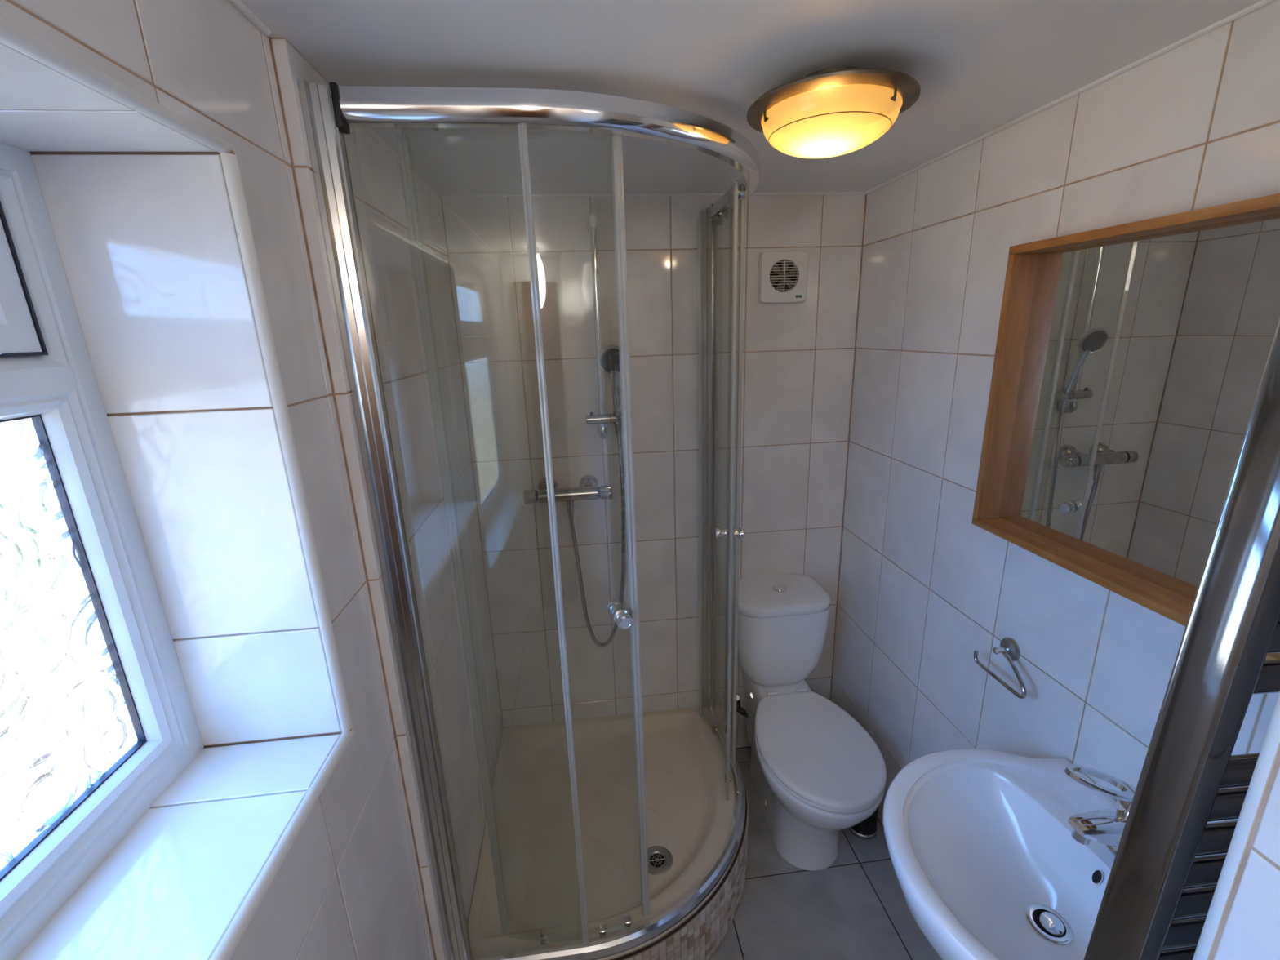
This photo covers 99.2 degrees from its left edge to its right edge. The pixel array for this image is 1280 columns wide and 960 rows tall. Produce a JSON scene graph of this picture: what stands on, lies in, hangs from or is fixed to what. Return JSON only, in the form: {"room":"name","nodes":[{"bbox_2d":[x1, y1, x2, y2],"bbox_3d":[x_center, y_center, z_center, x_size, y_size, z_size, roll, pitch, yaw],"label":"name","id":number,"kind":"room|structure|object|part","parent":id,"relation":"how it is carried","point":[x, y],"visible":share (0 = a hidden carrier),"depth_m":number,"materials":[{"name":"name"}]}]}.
{"room":"bathroom","nodes":[
{"label":"bathroom","id":0,"kind":"room"},
{"bbox_2d":[0,0,502,959],"bbox_3d":[-0.551,0.567,0.456,0.322,2.110,3.200,-4,15,-6],"label":"wall","id":1,"kind":"structure","parent":0,"point":[139,209],"depth_m":0.76,"materials":[{"name":"white tile"}]},
{"bbox_2d":[0,142,204,959],"bbox_3d":[-0.660,0.124,0.349,0.082,0.819,0.800,-4,15,-6],"label":"window","id":2,"kind":"structure","parent":1,"relation":"in","point":[98,721],"depth_m":0.65,"materials":[{"name":"white plastic"}]},
{"bbox_3d":[-0.681,-0.150,0.272,0.049,0.193,0.692,-4,15,-6],"label":"sash","id":3,"kind":"part","parent":2,"relation":"part of","materials":[{"name":"white plastic"}]},
{"bbox_3d":[-0.672,0.234,0.377,0.006,0.472,0.690,-4,15,-6],"label":"pane","id":4,"kind":"part","parent":2,"relation":"part of","materials":[{"name":"clear glass"}]},
{"bbox_2d":[0,16,234,153],"bbox_3d":[-0.447,-0.291,0.268,0.012,0.012,0.812,-4,15,-6],"label":"trim","id":5,"kind":"structure","parent":1,"relation":"attached to","point":[11,35],"depth_m":0.47,"materials":[{"name":"white plastic"}]},
{"bbox_2d":[227,0,271,35],"bbox_3d":[-0.381,-0.325,-0.303,0.012,0.011,2.170,-4,15,-6],"label":"trim","id":6,"kind":"structure","parent":1,"relation":"attached to","point":[237,4],"depth_m":0.70,"materials":[{"name":"paint"}]},
{"bbox_2d":[209,729,354,959],"bbox_3d":[-0.421,0.508,0.488,0.012,0.012,0.812,-4,15,-6],"label":"trim","id":7,"kind":"structure","parent":1,"relation":"attached to","point":[229,941],"depth_m":0.66,"materials":[{"name":"white plastic"}]},
{"bbox_2d":[219,152,352,733],"bbox_3d":[-0.480,0.004,0.761,0.012,0.819,0.012,-4,15,-6],"label":"trim","id":8,"kind":"structure","parent":1,"relation":"attached to","point":[229,161],"depth_m":0.74,"materials":[{"name":"white plastic"}]},
{"bbox_2d":[440,194,866,748],"bbox_3d":[0.137,0.110,2.031,1.460,2.110,0.100,-4,15,-6],"label":"wall","id":9,"kind":"structure","parent":0,"point":[797,375],"depth_m":1.89,"materials":[{"name":"white tile"}]},
{"bbox_2d":[523,474,612,508],"bbox_3d":[-0.245,0.042,1.861,0.292,0.092,0.102,-4,15,-6],"label":"shower valve","id":10,"kind":"object","parent":9,"relation":"attached to","point":[588,489],"visible":0.95,"depth_m":1.82,"materials":[{"name":"silver metal"}]},
{"bbox_3d":[-0.368,0.057,1.823,0.038,0.048,0.048,-4,15,-6],"label":"control knob","id":11,"kind":"part","parent":10,"relation":"part of","materials":[{"name":"silver metal"}]},
{"bbox_3d":[-0.116,0.041,1.849,0.038,0.048,0.048,-4,15,-6],"label":"control knob","id":12,"kind":"part","parent":10,"relation":"part of","materials":[{"name":"silver metal"}]},
{"bbox_2d":[585,212,622,439],"bbox_3d":[-0.126,-0.476,1.748,0.128,0.708,0.076,-4,15,-6],"label":"riser rail","id":13,"kind":"object","parent":9,"relation":"attached to","point":[602,420],"visible":0.9,"depth_m":1.73,"materials":[{"name":"silver metal"}]},
{"bbox_3d":[-0.133,-0.462,1.737,0.021,0.645,0.021,-4,15,-6],"label":"rail","id":14,"kind":"part","parent":13,"relation":"part of","materials":[{"name":"silver metal"}]},
{"bbox_2d":[598,345,620,416],"bbox_3d":[-0.075,-0.302,1.726,0.077,0.244,0.102,8,18,33],"label":"handset","id":15,"kind":"object","parent":13,"relation":"attached to","point":[608,358],"visible":0.8,"depth_m":1.70,"materials":[{"name":"silver metal"}]},
{"bbox_3d":[-0.081,-0.277,1.758,0.032,0.178,0.070,-2,15,1],"label":"handle","id":16,"kind":"part","parent":15,"relation":"part of","materials":[{"name":"silver metal"}]},
{"bbox_2d":[440,191,865,197],"bbox_3d":[0.070,-0.890,1.695,1.340,0.011,0.012,-4,15,-6],"label":"trim","id":17,"kind":"structure","parent":9,"relation":"attached to","point":[833,193],"depth_m":1.69,"materials":[{"name":"paint"}]},
{"bbox_2d":[736,693,748,717],"bbox_3d":[0.401,0.903,2.185,0.040,0.085,0.087,-11,18,-31],"label":"valve","id":18,"kind":"object","parent":9,"relation":"attached to","point":[740,710],"visible":0.88,"depth_m":2.18,"materials":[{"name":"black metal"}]},
{"bbox_2d":[758,250,808,303],"bbox_3d":[0.472,-0.668,1.794,0.160,0.160,0.025,-4,15,-6],"label":"fan","id":19,"kind":"object","parent":9,"relation":"attached to","point":[782,274],"visible":1,"depth_m":1.79,"materials":[{"name":"white plastic"}]},
{"bbox_2d":[240,0,1262,195],"bbox_3d":[0.087,-0.516,0.186,1.860,0.080,3.300,-4,15,-6],"label":"ceiling","id":20,"kind":"structure","parent":0,"point":[980,67],"depth_m":0.85,"materials":[{"name":"paint"}]},
{"bbox_2d":[746,66,920,158],"bbox_3d":[0.334,-0.640,0.964,0.287,0.110,0.287,-4,15,-6],"label":"ceiling lamp","id":21,"kind":"object","parent":20,"relation":"attached to","point":[835,111],"visible":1,"depth_m":0.89,"materials":[{"name":"glass"}]},
{"bbox_3d":[0.335,-0.619,0.970,0.235,0.066,0.235,-4,15,-6],"label":"lamp shade","id":22,"kind":"part","parent":21,"relation":"part of","materials":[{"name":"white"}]},
{"bbox_2d":[708,746,941,959],"bbox_3d":[0.156,1.584,0.764,1.860,0.060,3.300,-4,15,-6],"label":"floor","id":23,"kind":"structure","parent":0,"point":[854,908],"depth_m":1.65,"materials":[{"name":"grey tile"}]},
{"bbox_2d":[467,706,743,959],"bbox_3d":[-0.062,1.085,1.765,0.848,0.065,0.868,-4,15,-6],"label":"shower tray","id":24,"kind":"object","parent":23,"relation":"on","point":[689,815],"visible":0.92,"depth_m":1.74,"materials":[{"name":"ceramic"}]},
{"bbox_2d":[297,79,760,959],"bbox_3d":[0.043,0.189,1.401,0.407,1.848,1.236,9,19,35],"label":"shower enclosure","id":25,"kind":"object","parent":24,"relation":"on","point":[329,113],"visible":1,"depth_m":1.04,"materials":[{"name":"silver metal"}]},
{"bbox_3d":[-0.296,0.301,1.090,0.271,1.791,0.006,-4,15,-6],"label":"fixed glass","id":26,"kind":"part","parent":25,"relation":"part of","materials":[{"name":"grey"}]},
{"bbox_3d":[-0.187,0.275,1.137,0.352,1.793,0.038,-4,15,-6],"label":"sliding door","id":27,"kind":"part","parent":25,"relation":"part of","materials":[{"name":"clear glass"}]},
{"bbox_3d":[0.033,-0.676,1.162,0.378,0.046,1.168,10,19,36],"label":"rail","id":28,"kind":"part","parent":25,"relation":"part of","materials":[{"name":"silver metal"}]},
{"bbox_2d":[567,424,626,647],"bbox_3d":[-0.145,0.211,1.897,0.200,0.821,0.045,-4,15,-6],"label":"shower hose","id":29,"kind":"object","parent":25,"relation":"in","point":[618,428],"visible":0.91,"depth_m":1.89,"materials":[{"name":"silver metal"}]},
{"bbox_3d":[0.087,1.064,1.642,0.383,0.029,1.170,10,19,36],"label":"rail","id":30,"kind":"part","parent":25,"relation":"part of","materials":[{"name":"silver metal"}]},
{"bbox_3d":[-0.051,0.281,1.180,0.035,0.034,0.037,-7,16,-19],"label":"knob","id":31,"kind":"part","parent":25,"relation":"part of","materials":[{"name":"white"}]},
{"bbox_3d":[-0.036,0.292,1.141,0.035,0.034,0.037,-7,16,-19],"label":"knob","id":32,"kind":"part","parent":25,"relation":"part of","materials":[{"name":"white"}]},
{"bbox_3d":[0.252,0.107,1.715,0.042,1.807,0.382,-4,15,-6],"label":"sliding door","id":33,"kind":"part","parent":25,"relation":"part of","materials":[{"name":"clear glass"}]},
{"bbox_3d":[0.277,0.088,1.796,0.006,1.791,0.299,-4,15,-6],"label":"fixed glass","id":34,"kind":"part","parent":25,"relation":"part of","materials":[{"name":"grey"}]},
{"bbox_3d":[0.237,0.152,1.565,0.037,0.034,0.035,1,16,10],"label":"knob","id":35,"kind":"part","parent":25,"relation":"part of","materials":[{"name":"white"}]},
{"bbox_3d":[0.280,0.153,1.558,0.037,0.034,0.035,1,16,10],"label":"knob","id":36,"kind":"part","parent":25,"relation":"part of","materials":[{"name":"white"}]},
{"bbox_2d":[608,773,748,959],"bbox_3d":[0.082,1.193,1.681,0.420,0.213,1.223,10,19,37],"label":"plinth","id":37,"kind":"object","parent":23,"relation":"on","point":[697,937],"visible":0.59,"depth_m":1.49,"materials":[{"name":"brown tile"}]},
{"bbox_2d":[725,573,886,871],"bbox_3d":[0.543,0.833,1.842,0.363,0.792,0.728,-4,15,-6],"label":"toilet","id":38,"kind":"object","parent":23,"relation":"on","point":[816,773],"visible":0.98,"depth_m":1.81,"materials":[{"name":"white ceramic"}]},
{"bbox_3d":[0.500,0.414,1.973,0.344,0.038,0.248,-4,15,-6],"label":"cistern lid","id":39,"kind":"part","parent":38,"relation":"part of","materials":[{"name":"white ceramic"}]},
{"bbox_3d":[0.556,0.848,1.723,0.361,0.014,0.485,-4,15,-6],"label":"seat","id":40,"kind":"part","parent":38,"relation":"part of","materials":[{"name":"white plastic"}]},
{"bbox_3d":[0.555,0.831,1.718,0.363,0.018,0.488,-4,15,-6],"label":"lid","id":41,"kind":"part","parent":38,"relation":"part of","materials":[{"name":"white plastic"}]},
{"bbox_2d":[848,730,878,840],"bbox_3d":[0.770,1.025,1.854,0.100,0.400,0.100,-4,15,-6],"label":"toilet brush","id":42,"kind":"object","parent":23,"relation":"on","point":[867,829],"visible":0.34,"depth_m":1.86,"materials":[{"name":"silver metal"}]},
{"bbox_3d":[0.768,0.968,1.838,0.020,0.281,0.020,-4,15,-6],"label":"brush handle","id":43,"kind":"part","parent":42,"relation":"part of","materials":[{"name":"silver metal"}]},
{"bbox_2d":[830,0,1279,826],"bbox_3d":[0.907,0.286,1.300,0.100,2.110,1.571,-4,15,-6],"label":"wall","id":44,"kind":"structure","parent":0,"point":[922,588],"depth_m":1.30,"materials":[{"name":"white tile"}]},
{"bbox_2d":[882,748,1116,959],"bbox_3d":[0.690,1.039,1.022,0.478,0.820,0.531,-4,15,-6],"label":"washbasin","id":45,"kind":"object","parent":44,"relation":"attached to","point":[988,864],"visible":0.8,"depth_m":1.01,"materials":[{"name":"white ceramic"}]},
{"bbox_2d":[1064,764,1136,856],"bbox_3d":[0.798,0.568,0.929,0.140,0.151,0.073,-2,15,0],"label":"tap","id":46,"kind":"object","parent":45,"relation":"on","point":[1104,826],"visible":0.66,"depth_m":0.91,"materials":[{"name":"silver metal"}]},
{"bbox_3d":[0.780,0.596,0.922,0.100,0.064,0.049,-4,15,-6],"label":"spout","id":47,"kind":"part","parent":46,"relation":"part of","materials":[{"name":"silver metal"}]},
{"bbox_3d":[0.787,0.513,0.920,0.122,0.042,0.054,2,16,15],"label":"lever","id":48,"kind":"part","parent":46,"relation":"part of","materials":[{"name":"silver metal"}]},
{"bbox_2d":[973,637,1026,698],"bbox_3d":[0.845,0.419,1.253,0.049,0.092,0.155,-4,15,-6],"label":"toilet roll holder","id":49,"kind":"object","parent":44,"relation":"attached to","point":[1009,647],"visible":1,"depth_m":1.25,"materials":[{"name":"silver metal"}]},
{"bbox_3d":[0.840,0.396,1.268,0.034,0.017,0.017,-4,15,-6],"label":"post","id":50,"kind":"part","parent":49,"relation":"part of","materials":[{"name":"silver metal"}]},
{"bbox_2d":[864,0,1276,195],"bbox_3d":[0.819,-0.730,1.024,0.012,0.011,1.550,-4,15,-6],"label":"trim","id":51,"kind":"structure","parent":44,"relation":"attached to","point":[1262,3],"depth_m":0.96,"materials":[{"name":"paint"}]},
{"bbox_2d":[971,193,1279,660],"bbox_3d":[0.838,-0.112,0.911,0.067,0.605,0.612,-4,15,-6],"label":"wall mirror","id":52,"kind":"object","parent":44,"relation":"attached to","point":[1131,359],"visible":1,"depth_m":0.95,"materials":[{"name":"brown wood"}]},
{"bbox_3d":[0.804,-0.189,1.197,0.067,0.572,0.016,-4,15,-6],"label":"frame","id":53,"kind":"part","parent":52,"relation":"part of","materials":[{"name":"brown wood"}]},
{"bbox_3d":[0.847,0.172,0.989,0.067,0.016,0.612,-4,15,-6],"label":"frame","id":54,"kind":"part","parent":52,"relation":"part of","materials":[{"name":"brown wood"}]},
{"bbox_3d":[0.829,-0.395,0.833,0.067,0.016,0.612,-4,15,-6],"label":"frame","id":55,"kind":"part","parent":52,"relation":"part of","materials":[{"name":"brown wood"}]},
{"bbox_2d":[1192,691,1279,959],"bbox_3d":[0.501,0.517,0.509,0.015,2.110,0.015,-4,15,-6],"label":"trim","id":56,"kind":"structure","parent":44,"relation":"attached to","point":[1270,747],"depth_m":0.44,"materials":[{"name":"white plastic"}]},
{"bbox_2d":[1208,748,1279,959],"bbox_3d":[0.858,0.701,-0.200,0.555,2.110,1.550,-4,15,-6],"label":"tiled wall","id":57,"kind":"structure","parent":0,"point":[1249,929],"depth_m":0.43,"materials":[{"name":"white tile"}]},
{"bbox_2d":[1084,320,1279,959],"bbox_3d":[0.713,0.250,0.515,0.450,0.872,0.088,-4,15,-6],"label":"towel radiator","id":58,"kind":"object","parent":57,"relation":"attached to","point":[1168,863],"visible":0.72,"depth_m":0.51,"materials":[{"name":"silver metal"}]}
]}

